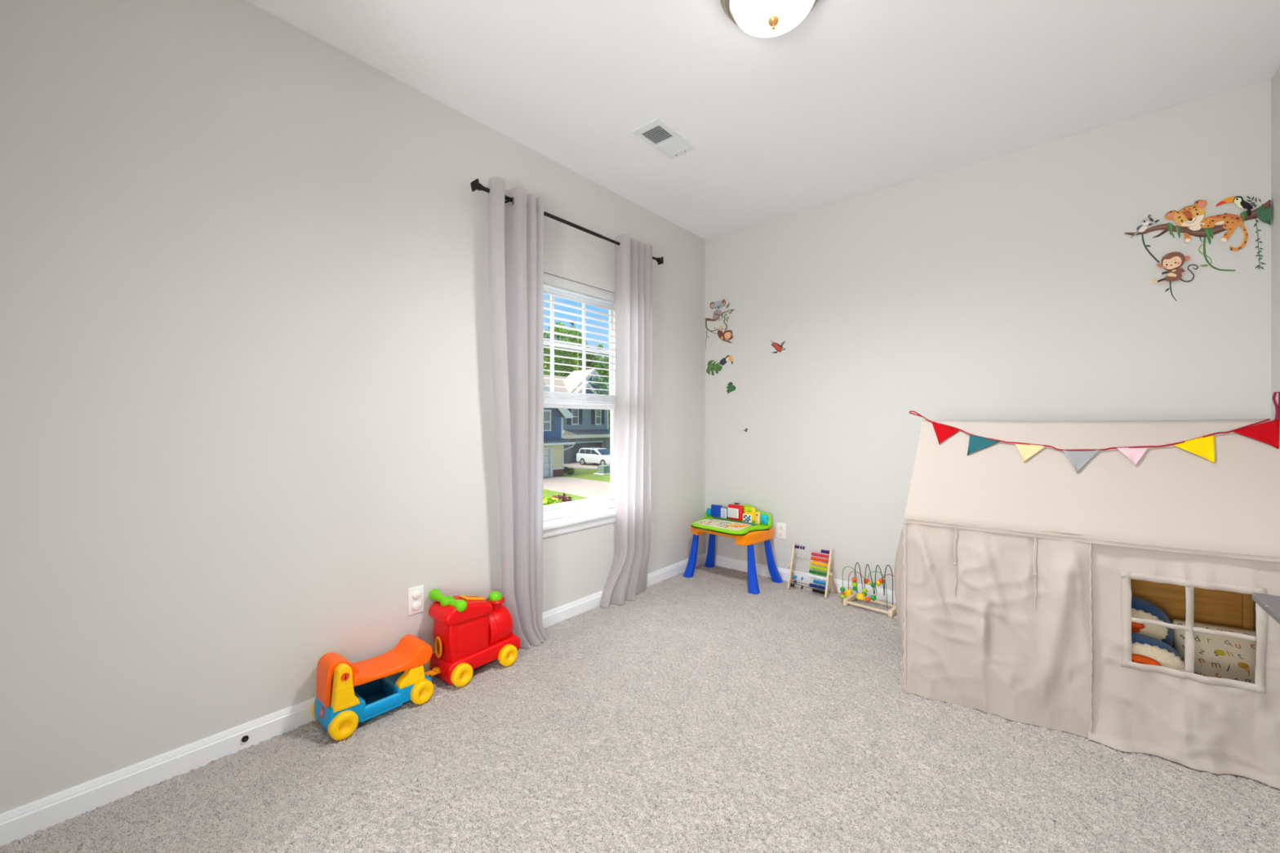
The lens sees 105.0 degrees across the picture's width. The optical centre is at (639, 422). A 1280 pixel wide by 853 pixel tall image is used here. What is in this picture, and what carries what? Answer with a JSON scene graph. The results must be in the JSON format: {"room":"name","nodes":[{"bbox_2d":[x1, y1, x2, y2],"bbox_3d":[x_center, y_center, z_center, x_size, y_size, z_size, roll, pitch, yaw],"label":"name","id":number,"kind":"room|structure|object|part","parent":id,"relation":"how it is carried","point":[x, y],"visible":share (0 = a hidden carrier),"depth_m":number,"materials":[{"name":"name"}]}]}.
{"room":"children's room","nodes":[
{"label":"children's room","id":0,"kind":"room"},
{"bbox_2d":[0,0,705,813],"bbox_3d":[-0.738,-0.154,2.760,0.146,2.796,4.111,0,0,40],"label":"wall","id":1,"kind":"structure","parent":0,"point":[246,407],"depth_m":1.78,"materials":[{"name":"white paint"}]},
{"bbox_2d":[0,552,706,845],"bbox_3d":[-0.677,1.153,2.708,0.014,0.097,3.819,0,0,40],"label":"baseboard","id":2,"kind":"structure","parent":1,"relation":"attached to","point":[18,823],"depth_m":1.65,"materials":[{"name":"white paint"}]},
{"bbox_2d":[241,735,248,742],"bbox_3d":[-1.438,1.155,1.790,0.011,0.021,0.021,0,0,40],"label":"plug","id":3,"kind":"object","parent":2,"relation":"attached to","point":[244,739],"visible":1,"depth_m":1.79,"materials":[{"name":"black plastic"}]},
{"bbox_2d":[408,585,423,615],"bbox_3d":[-1.037,0.827,2.281,0.019,0.124,0.074,0,0,40],"label":"wall outlet","id":4,"kind":"object","parent":1,"relation":"attached to","point":[415,594],"visible":1,"depth_m":2.28,"materials":[{"name":"white plastic"}]},
{"bbox_2d":[470,178,663,265],"bbox_3d":[-0.360,-1.161,2.998,0.125,0.073,1.525,0,0,40],"label":"curtain rod","id":5,"kind":"object","parent":1,"relation":"attached to","point":[475,184],"visible":0.48,"depth_m":2.83,"materials":[{"name":"black metal"}]},
{"bbox_2d":[488,176,547,648],"bbox_3d":[-0.643,-0.019,2.588,0.143,2.406,0.340,0,0,40],"label":"curtain","id":6,"kind":"object","parent":5,"relation":"hanging from","point":[515,228],"visible":0.98,"depth_m":2.58,"materials":[{"name":"fabric"}]},
{"bbox_2d":[600,233,652,608],"bbox_3d":[-0.060,-0.019,3.302,0.127,2.406,0.478,0,0,40],"label":"curtain","id":7,"kind":"object","parent":5,"relation":"hanging from","point":[627,577],"visible":1,"depth_m":3.27,"materials":[{"name":"fabric"}]},
{"bbox_2d":[542,284,616,537],"bbox_3d":[-0.402,-0.104,3.144,0.196,1.548,1.011,0,0,40],"label":"window","id":8,"kind":"structure","parent":1,"relation":"in","point":[563,517],"depth_m":3.21,"materials":[{"name":"white plastic"}]},
{"bbox_3d":[-0.463,-0.467,3.196,0.015,0.744,0.820,0,0,40],"label":"sash","id":9,"kind":"part","parent":8,"relation":"part of","materials":[{"name":"white plastic"}]},
{"bbox_2d":[543,272,614,407],"bbox_3d":[-0.389,-0.491,3.130,0.069,0.770,0.905,0,0,40],"label":"window blind","id":10,"kind":"object","parent":8,"relation":"attached to","point":[549,280],"visible":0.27,"depth_m":3.12,"materials":[{"name":"white plastic"}]},
{"bbox_3d":[-0.393,-0.115,3.133,0.056,0.018,0.898,0,0,40],"label":"rail","id":11,"kind":"part","parent":10,"relation":"part of","materials":[{"name":"white plastic"}]},
{"bbox_3d":[-0.375,-0.479,3.147,0.069,0.730,0.029,0,0,40],"label":"ladder cord","id":12,"kind":"part","parent":10,"relation":"part of","materials":[{"name":"white plastic"}]},
{"bbox_3d":[-0.449,0.211,3.183,0.034,0.669,0.820,0,0,40],"label":"sash","id":13,"kind":"part","parent":8,"relation":"part of","materials":[{"name":"clear glass"}]},
{"bbox_3d":[-0.376,0.610,3.122,0.129,0.021,1.011,0,0,40],"label":"sill","id":14,"kind":"part","parent":8,"relation":"part of","materials":[{"name":"white paint"}]},
{"bbox_2d":[0,563,1279,852],"bbox_3d":[0.468,1.192,1.738,3.061,0.012,3.864,0,0,40],"label":"floor","id":15,"kind":"structure","parent":0,"point":[702,713],"depth_m":1.68,"materials":[{"name":"beige carpet"}]},
{"bbox_2d":[311,634,434,740],"bbox_3d":[-1.076,1.052,2.046,0.227,0.274,0.451,0,0,40],"label":"wagon","id":16,"kind":"object","parent":15,"relation":"on","point":[348,694],"visible":1,"depth_m":1.96,"materials":[{"name":"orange plastic"}]},
{"bbox_3d":[-1.239,1.005,1.972,0.029,0.168,0.092,0,0,40],"label":"post","id":17,"kind":"part","parent":16,"relation":"part of","materials":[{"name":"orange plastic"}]},
{"bbox_3d":[-1.125,1.005,1.875,0.044,0.168,0.092,0,0,40],"label":"post","id":18,"kind":"part","parent":16,"relation":"part of","materials":[{"name":"yellow plastic"}]},
{"bbox_3d":[-1.085,0.998,2.025,0.174,0.167,0.394,0,0,40],"label":"bench seat","id":19,"kind":"part","parent":16,"relation":"part of","materials":[{"name":"orange plastic"}]},
{"bbox_3d":[-0.967,1.058,2.072,0.048,0.089,0.110,0,0,40],"label":"post","id":20,"kind":"part","parent":16,"relation":"part of","materials":[{"name":"yellow plastic"}]},
{"bbox_2d":[428,588,520,687],"bbox_3d":[-0.807,0.988,2.373,0.245,0.402,0.433,0,0,40],"label":"train","id":21,"kind":"object","parent":15,"relation":"on","point":[470,632],"visible":0.99,"depth_m":2.28,"materials":[{"name":"red plastic"}]},
{"bbox_3d":[-0.920,1.025,2.242,0.057,0.097,0.012,0,0,40],"label":"handle","id":22,"kind":"part","parent":21,"relation":"part of","materials":[{"name":"orange plastic"}]},
{"bbox_3d":[-0.810,0.847,2.371,0.067,0.038,0.102,0,0,40],"label":"roof plate","id":23,"kind":"part","parent":21,"relation":"part of","materials":[{"name":"orange plastic"}]},
{"bbox_2d":[683,502,782,594],"bbox_3d":[0.679,0.909,3.724,0.670,0.559,0.441,0,0,40],"label":"table","id":24,"kind":"object","parent":15,"relation":"on","point":[748,526],"visible":1,"depth_m":3.70,"materials":[{"name":"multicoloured plastic"}]},
{"bbox_3d":[0.394,1.020,3.803,0.097,0.337,0.099,0,0,40],"label":"leg","id":25,"kind":"part","parent":24,"relation":"part of","materials":[{"name":"blue plastic"}]},
{"bbox_3d":[0.580,1.025,4.036,0.113,0.326,0.094,0,0,40],"label":"leg","id":26,"kind":"part","parent":24,"relation":"part of","materials":[{"name":"blue plastic"}]},
{"bbox_2d":[711,504,721,517],"bbox_3d":[0.616,0.714,3.959,0.089,0.096,0.029,0,0,40],"label":"book","id":27,"kind":"object","parent":24,"relation":"on","point":[716,510],"depth_m":3.94,"materials":[{"name":"blue plastic"}]},
{"bbox_2d":[700,519,747,528],"bbox_3d":[0.626,0.768,3.713,0.347,0.001,0.211,0,0,40],"label":"print","id":28,"kind":"object","parent":24,"relation":"on","point":[717,523],"depth_m":3.70,"materials":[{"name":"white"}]},
{"bbox_3d":[0.685,0.832,3.750,0.567,0.079,0.376,0,0,40],"label":"frame","id":29,"kind":"part","parent":24,"relation":"part of","materials":[{"name":"orange plastic"}]},
{"bbox_3d":[0.764,0.715,3.873,0.584,0.148,0.037,0,0,40],"label":"panel","id":30,"kind":"part","parent":24,"relation":"part of","materials":[{"name":"green plastic"}]},
{"bbox_2d":[743,515,750,522],"bbox_3d":[0.819,0.736,3.760,0.059,0.052,0.002,0,0,40],"label":"picture","id":31,"kind":"object","parent":24,"relation":"on","point":[746,517],"depth_m":3.76,"materials":[{"name":"white"}]},
{"bbox_2d":[742,513,753,523],"bbox_3d":[0.830,0.735,3.774,0.076,0.065,0.036,0,0,40],"label":"picture frame","id":32,"kind":"object","parent":24,"relation":"on","point":[747,517],"depth_m":3.75,"materials":[{"name":"yellow plastic"}]},
{"bbox_3d":[0.792,1.020,3.468,0.075,0.337,0.153,0,0,-8],"label":"leg","id":33,"kind":"part","parent":24,"relation":"part of","materials":[{"name":"blue plastic"}]},
{"bbox_3d":[0.995,1.022,3.672,0.144,0.331,0.075,0,0,-2],"label":"leg","id":34,"kind":"part","parent":24,"relation":"part of","materials":[{"name":"blue plastic"}]},
{"bbox_2d":[786,543,837,598],"bbox_3d":[1.206,1.036,3.468,0.321,0.311,0.160,0,0,42],"label":"abacus","id":35,"kind":"object","parent":15,"relation":"on","point":[828,574],"visible":1,"depth_m":3.41,"materials":[{"name":"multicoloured wood"}]},
{"bbox_3d":[1.109,1.107,3.583,0.013,0.168,0.117,0,0,39],"label":"support leg","id":36,"kind":"part","parent":35,"relation":"part of","materials":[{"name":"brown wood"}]},
{"bbox_3d":[1.093,1.036,3.542,0.014,0.311,0.118,0,0,42],"label":"rail","id":37,"kind":"part","parent":35,"relation":"part of","materials":[{"name":"brown wood"}]},
{"bbox_3d":[1.291,1.036,3.363,0.014,0.311,0.118,0,0,42],"label":"rail","id":38,"kind":"part","parent":35,"relation":"part of","materials":[{"name":"brown wood"}]},
{"bbox_3d":[1.331,1.107,3.384,0.013,0.168,0.117,0,0,45],"label":"support leg","id":39,"kind":"part","parent":35,"relation":"part of","materials":[{"name":"brown wood"}]},
{"bbox_2d":[840,562,896,617],"bbox_3d":[1.474,1.043,3.163,0.332,0.290,0.175,0,0,45],"label":"bead maze","id":40,"kind":"object","parent":15,"relation":"on","point":[851,597],"visible":0.97,"depth_m":3.16,"materials":[{"name":"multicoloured wood"}]},
{"bbox_3d":[1.439,1.168,3.104,0.260,0.014,0.014,0,0,45],"label":"long rail","id":41,"kind":"part","parent":40,"relation":"part of","materials":[{"name":"brown wood"}]},
{"bbox_3d":[1.538,1.168,3.204,0.260,0.014,0.014,0,0,45],"label":"long rail","id":42,"kind":"part","parent":40,"relation":"part of","materials":[{"name":"brown wood"}]},
{"bbox_2d":[893,418,1279,789],"bbox_3d":[1.861,0.587,2.167,1.318,1.202,0.828,0,0,32],"label":"tent","id":43,"kind":"object","parent":15,"relation":"on","point":[1012,576],"visible":0.95,"depth_m":1.88,"materials":[{"name":"beige fabric"}]},
{"bbox_2d":[909,391,1279,472],"bbox_3d":[1.840,0.046,2.093,1.228,0.322,0.212,0,0,32],"label":"bunting","id":44,"kind":"object","parent":43,"relation":"on","point":[1268,433],"visible":1,"depth_m":1.96,"materials":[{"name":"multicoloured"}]},
{"bbox_2d":[1131,595,1178,653],"bbox_3d":[2.066,0.947,2.107,0.396,0.405,0.281,0,0,1],"label":"penguin","id":45,"kind":"object","parent":43,"relation":"in","point":[1141,608],"visible":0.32,"depth_m":2.01,"materials":[{"name":"blue fabric"}]},
{"bbox_2d":[1131,632,1184,671],"bbox_3d":[1.925,0.995,1.894,0.332,0.337,0.235,0,0,1],"label":"penguin","id":46,"kind":"object","parent":43,"relation":"in","point":[1146,650],"visible":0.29,"depth_m":1.82,"materials":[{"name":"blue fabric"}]},
{"bbox_2d":[1171,618,1256,684],"bbox_3d":[2.308,0.992,1.935,0.270,0.326,0.210,0,0,32],"label":"pillow","id":47,"kind":"object","parent":43,"relation":"in","point":[1215,655],"visible":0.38,"depth_m":1.93,"materials":[{"name":"beige fabric"}]},
{"bbox_2d":[1130,578,1253,648],"bbox_3d":[2.257,0.840,2.192,0.626,0.696,0.040,0,0,32],"label":"wooden panel","id":48,"kind":"object","parent":15,"relation":"on","point":[1216,607],"visible":0.06,"depth_m":2.10,"materials":[{"name":"brown wood"}]},
{"bbox_3d":[2.510,0.840,2.034,0.028,0.696,0.038,0,0,32],"label":"post","id":49,"kind":"part","parent":48,"relation":"part of","materials":[{"name":"brown wood"}]},
{"bbox_2d":[1252,592,1279,624],"bbox_3d":[1.337,0.812,0.716,0.356,0.753,1.136,0,0,40],"label":"desk","id":50,"kind":"object","parent":15,"relation":"on","point":[1268,603],"visible":1,"depth_m":1.19,"materials":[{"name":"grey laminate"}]},
{"bbox_2d":[245,0,1279,239],"bbox_3d":[0.468,-1.619,1.738,3.308,0.135,4.111,0,0,40],"label":"ceiling","id":51,"kind":"structure","parent":0,"point":[859,97],"depth_m":2.18,"materials":[{"name":"white paint"}]},
{"bbox_2d":[631,117,697,159],"bbox_3d":[0.137,-1.547,2.696,0.177,0.010,0.357,0,0,40],"label":"ceiling vent","id":52,"kind":"object","parent":51,"relation":"in","point":[655,133],"visible":1,"depth_m":2.68,"materials":[{"name":"white metal"}]},
{"bbox_2d":[720,0,818,37],"bbox_3d":[0.473,-1.472,1.740,0.377,0.160,0.377,0,0,40],"label":"ceiling light","id":53,"kind":"object","parent":51,"relation":"attached to","point":[757,18],"visible":1,"depth_m":1.74,"materials":[{"name":"white glass"}]},
{"bbox_2d":[705,79,1271,591],"bbox_3d":[1.750,-0.154,3.251,3.016,2.796,0.146,0,0,40],"label":"wall","id":54,"kind":"structure","parent":0,"point":[1013,286],"depth_m":2.94,"materials":[{"name":"white paint"}]},
{"bbox_2d":[706,355,733,375],"bbox_3d":[0.659,-0.473,4.077,0.260,0.157,0.001,0,0,40],"label":"sticker","id":55,"kind":"object","parent":54,"relation":"attached to","point":[713,366],"visible":1,"depth_m":4.09,"materials":[{"name":"green plastic"}]},
{"bbox_2d":[705,298,735,346],"bbox_3d":[0.662,-0.816,4.071,0.289,0.401,0.006,0,0,41],"label":"sticker","id":56,"kind":"object","parent":54,"relation":"attached to","point":[727,335],"visible":1,"depth_m":4.07,"materials":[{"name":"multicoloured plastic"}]},
{"bbox_2d":[726,382,735,394],"bbox_3d":[0.743,-0.281,4.006,0.090,0.102,0.001,0,0,40],"label":"sticker","id":57,"kind":"object","parent":54,"relation":"attached to","point":[731,388],"visible":1,"depth_m":4.01,"materials":[{"name":"green paper"}]},
{"bbox_2d":[770,340,785,353],"bbox_3d":[1.051,-0.581,3.746,0.125,0.105,0.001,0,0,40],"label":"sticker","id":58,"kind":"object","parent":54,"relation":"attached to","point":[779,348],"visible":1,"depth_m":3.74,"materials":[{"name":"red plastic"}]},
{"bbox_2d":[776,522,786,539],"bbox_3d":[1.071,0.823,3.725,0.074,0.124,0.009,0,0,40],"label":"wall outlet","id":59,"kind":"object","parent":54,"relation":"attached to","point":[780,527],"visible":1,"depth_m":3.72,"materials":[{"name":"white plastic"}]},
{"bbox_2d":[778,532,783,537],"bbox_3d":[1.069,0.850,3.723,0.037,0.031,0.003,0,0,40],"label":"receptacle","id":60,"kind":"object","parent":59,"relation":"attached to","point":[780,534],"depth_m":3.72,"materials":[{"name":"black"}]},
{"bbox_2d":[778,524,783,529],"bbox_3d":[1.069,0.797,3.723,0.037,0.031,0.003,0,0,40],"label":"receptacle","id":61,"kind":"object","parent":59,"relation":"attached to","point":[780,526],"depth_m":3.72,"materials":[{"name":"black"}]},
{"bbox_2d":[705,552,895,604],"bbox_3d":[1.698,1.153,3.190,2.988,0.097,0.014,0,0,40],"label":"baseboard","id":62,"kind":"structure","parent":54,"relation":"attached to","point":[721,561],"depth_m":3.63,"materials":[{"name":"white paint"}]},
{"bbox_2d":[1124,195,1271,301],"bbox_3d":[2.663,-0.830,2.366,0.473,0.472,0.034,0,0,42],"label":"sticker","id":63,"kind":"object","parent":54,"relation":"attached to","point":[1192,216],"visible":1,"depth_m":2.36,"materials":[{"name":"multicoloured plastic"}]},
{"bbox_2d":[1271,66,1279,418],"bbox_3d":[1.675,-0.154,0.716,0.146,2.796,4.111,0,0,40],"label":"wall","id":64,"kind":"structure","parent":0,"point":[1275,81],"depth_m":2.19,"materials":[{"name":"white paint"}]},
{"label":"outside","id":65,"kind":"structure","parent":0,"visible":0},
{"bbox_2d":[542,476,610,497],"bbox_3d":[-2.181,4.175,30.279,16.990,0.022,5.796,0,0,44],"label":"driveway","id":66,"kind":"structure","parent":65,"point":[587,488],"depth_m":31.93,"materials":[{"name":"concrete"}]},
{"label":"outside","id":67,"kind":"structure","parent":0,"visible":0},
{"bbox_2d":[564,462,600,469],"bbox_3d":[-4.958,4.175,46.581,8.647,0.022,6.738,0,0,40],"label":"driveway","id":68,"kind":"structure","parent":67,"point":[577,464],"depth_m":47.31,"materials":[{"name":"concrete"}]},
{"bbox_2d":[576,446,610,465],"bbox_3d":[-3.995,3.305,47.873,4.627,1.762,2.027,0,0,40],"label":"car","id":69,"kind":"object","parent":68,"relation":"on","point":[594,455],"visible":0.67,"depth_m":47.42,"materials":[{"name":"white metal"}]},
{"bbox_3d":[-4.962,2.828,47.706,2.695,0.427,0.028,0,0,40],"label":"glass","id":70,"kind":"part","parent":69,"relation":"part of","materials":[{"name":"grey glass"}]},
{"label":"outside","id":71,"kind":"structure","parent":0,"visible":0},
{"bbox_2d":[542,462,610,500],"bbox_3d":[-18.385,4.355,52.360,88.492,0.337,101.070,0,0,40],"label":"lawn","id":72,"kind":"structure","parent":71,"point":[584,473],"depth_m":37.06,"materials":[{"name":"green plant"}]},
{"bbox_2d":[542,497,563,505],"bbox_3d":[-2.649,3.253,14.587,1.548,2.122,1.520,0,0,40],"label":"shrub","id":73,"kind":"object","parent":72,"relation":"on","point":[546,501],"visible":0.02,"depth_m":14.49,"materials":[{"name":"green plant"}]},
{"bbox_2d":[542,382,575,477],"bbox_3d":[-11.156,-0.036,39.210,9.366,8.445,8.816,0,0,40],"label":"house","id":74,"kind":"structure","parent":72,"relation":"on","point":[554,442],"depth_m":38.53,"materials":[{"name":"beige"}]},
{"bbox_3d":[-7.447,-0.137,38.645,0.034,1.437,0.842,0,0,40],"label":"pane","id":75,"kind":"part","parent":74,"relation":"part of","materials":[{"name":"grey glass"}]},
{"bbox_3d":[-8.174,3.024,36.067,0.124,2.325,4.503,0,0,40],"label":"garage trim","id":76,"kind":"part","parent":74,"relation":"part of","materials":[{"name":"white"}]},
{"bbox_2d":[551,411,554,430],"bbox_3d":[-6.955,-0.131,39.192,0.079,1.516,0.292,0,0,40],"label":"shutter","id":77,"kind":"object","parent":74,"relation":"hanging from","point":[552,412],"depth_m":39.13,"materials":[{"name":"grey"}]},
{"bbox_2d":[543,326,576,377],"bbox_3d":[-13.020,-5.020,71.966,7.274,18.424,8.103,0,0,-14],"label":"tree","id":78,"kind":"object","parent":72,"relation":"on","point":[561,353],"visible":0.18,"depth_m":70.31,"materials":[{"name":"green plant"}]},
{"bbox_2d":[551,492,573,502],"bbox_3d":[-2.837,3.417,17.384,1.556,1.923,1.522,0,0,40],"label":"shrub","id":79,"kind":"object","parent":72,"relation":"on","point":[564,497],"visible":0.04,"depth_m":17.27,"materials":[{"name":"red plant"}]},
{"bbox_2d":[563,466,568,473],"bbox_3d":[-6.151,3.944,40.646,0.748,0.624,0.784,0,0,40],"label":"shrub","id":80,"kind":"object","parent":72,"relation":"on","point":[565,468],"visible":0.65,"depth_m":40.46,"materials":[{"name":"green plant"}]},
{"bbox_2d":[555,321,581,377],"bbox_3d":[-12.887,-6.609,84.147,8.310,21.600,6.893,0,0,-34],"label":"tree","id":81,"kind":"object","parent":72,"relation":"on","point":[565,331],"visible":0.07,"depth_m":83.21,"materials":[{"name":"green plant"}]},
{"bbox_2d":[565,467,574,474],"bbox_3d":[-5.586,3.922,39.641,0.758,0.632,0.790,0,0,40],"label":"shrub","id":82,"kind":"object","parent":72,"relation":"on","point":[570,471],"visible":1,"depth_m":39.51,"materials":[{"name":"green plant"}]},
{"bbox_2d":[543,368,610,463],"bbox_3d":[-11.471,-0.879,53.330,11.320,10.132,17.539,0,0,40],"label":"house","id":83,"kind":"structure","parent":72,"relation":"on","point":[588,428],"depth_m":53.23,"materials":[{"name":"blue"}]},
{"bbox_2d":[567,408,570,424],"bbox_3d":[-7.486,-0.654,51.937,0.112,1.704,0.472,0,0,40],"label":"shutter","id":84,"kind":"object","parent":83,"relation":"hanging from","point":[568,419],"depth_m":51.88,"materials":[{"name":"grey"}]},
{"bbox_3d":[-6.986,-0.626,52.579,0.045,1.647,0.908,0,0,40],"label":"pane","id":85,"kind":"part","parent":83,"relation":"part of","materials":[{"name":"grey glass"}]},
{"bbox_2d":[578,408,582,424],"bbox_3d":[-6.435,-0.654,53.178,0.112,1.704,0.472,0,0,40],"label":"shutter","id":86,"kind":"object","parent":83,"relation":"hanging from","point":[580,410],"depth_m":53.10,"materials":[{"name":"grey"}]},
{"bbox_3d":[-5.542,-3.104,52.477,0.135,2.302,5.390,0,0,40],"label":"gable trim","id":87,"kind":"part","parent":83,"relation":"part of","materials":[{"name":"white"}]},
{"bbox_3d":[-5.047,-4.329,54.451,0.135,3.144,7.412,0,0,40],"label":"gable trim","id":88,"kind":"part","parent":83,"relation":"part of","materials":[{"name":"white"}]},
{"bbox_2d":[591,408,594,424],"bbox_3d":[-5.222,-0.685,54.610,0.112,1.792,0.472,0,0,40],"label":"shutter","id":89,"kind":"object","parent":83,"relation":"hanging from","point":[592,410],"depth_m":54.50,"materials":[{"name":"grey"}]},
{"bbox_3d":[-4.746,-0.657,55.224,0.045,1.736,0.835,0,0,40],"label":"pane","id":90,"kind":"part","parent":83,"relation":"part of","materials":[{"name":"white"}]},
{"bbox_2d":[601,409,604,424],"bbox_3d":[-4.218,-0.685,55.796,0.112,1.792,0.472,0,0,40],"label":"shutter","id":91,"kind":"object","parent":83,"relation":"hanging from","point":[602,411],"depth_m":55.74,"materials":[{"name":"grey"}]},
{"bbox_2d":[570,329,594,370],"bbox_3d":[-9.387,-4.980,75.781,4.653,18.345,5.928,0,0,40],"label":"tree","id":92,"kind":"object","parent":72,"relation":"on","point":[579,362],"visible":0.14,"depth_m":75.23,"materials":[{"name":"green plant"}]},
{"bbox_2d":[589,343,604,370],"bbox_3d":[-8.431,-5.372,92.507,5.382,19.127,5.717,0,0,40],"label":"tree","id":93,"kind":"object","parent":72,"relation":"on","point":[596,364],"visible":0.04,"depth_m":92.71,"materials":[{"name":"green plant"}]},
{"bbox_2d":[588,348,608,400],"bbox_3d":[-1.788,-0.230,31.797,2.665,8.836,3.894,0,0,40],"label":"tree","id":94,"kind":"object","parent":72,"relation":"on","point":[601,366],"visible":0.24,"depth_m":31.01,"materials":[{"name":"green plant"}]},
{"bbox_2d":[593,464,610,475],"bbox_3d":[-2.790,3.838,39.959,1.179,0.696,1.628,0,0,40],"label":"utility box","id":95,"kind":"object","parent":72,"relation":"on","point":[605,469],"visible":0.72,"depth_m":39.55,"materials":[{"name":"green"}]},
{"bbox_2d":[596,354,610,429],"bbox_3d":[-5.292,-3.292,75.734,4.132,14.972,4.316,0,0,-31],"label":"tree","id":96,"kind":"object","parent":72,"relation":"on","point":[600,372],"visible":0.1,"depth_m":74.35,"materials":[{"name":"green plant"}]}
]}

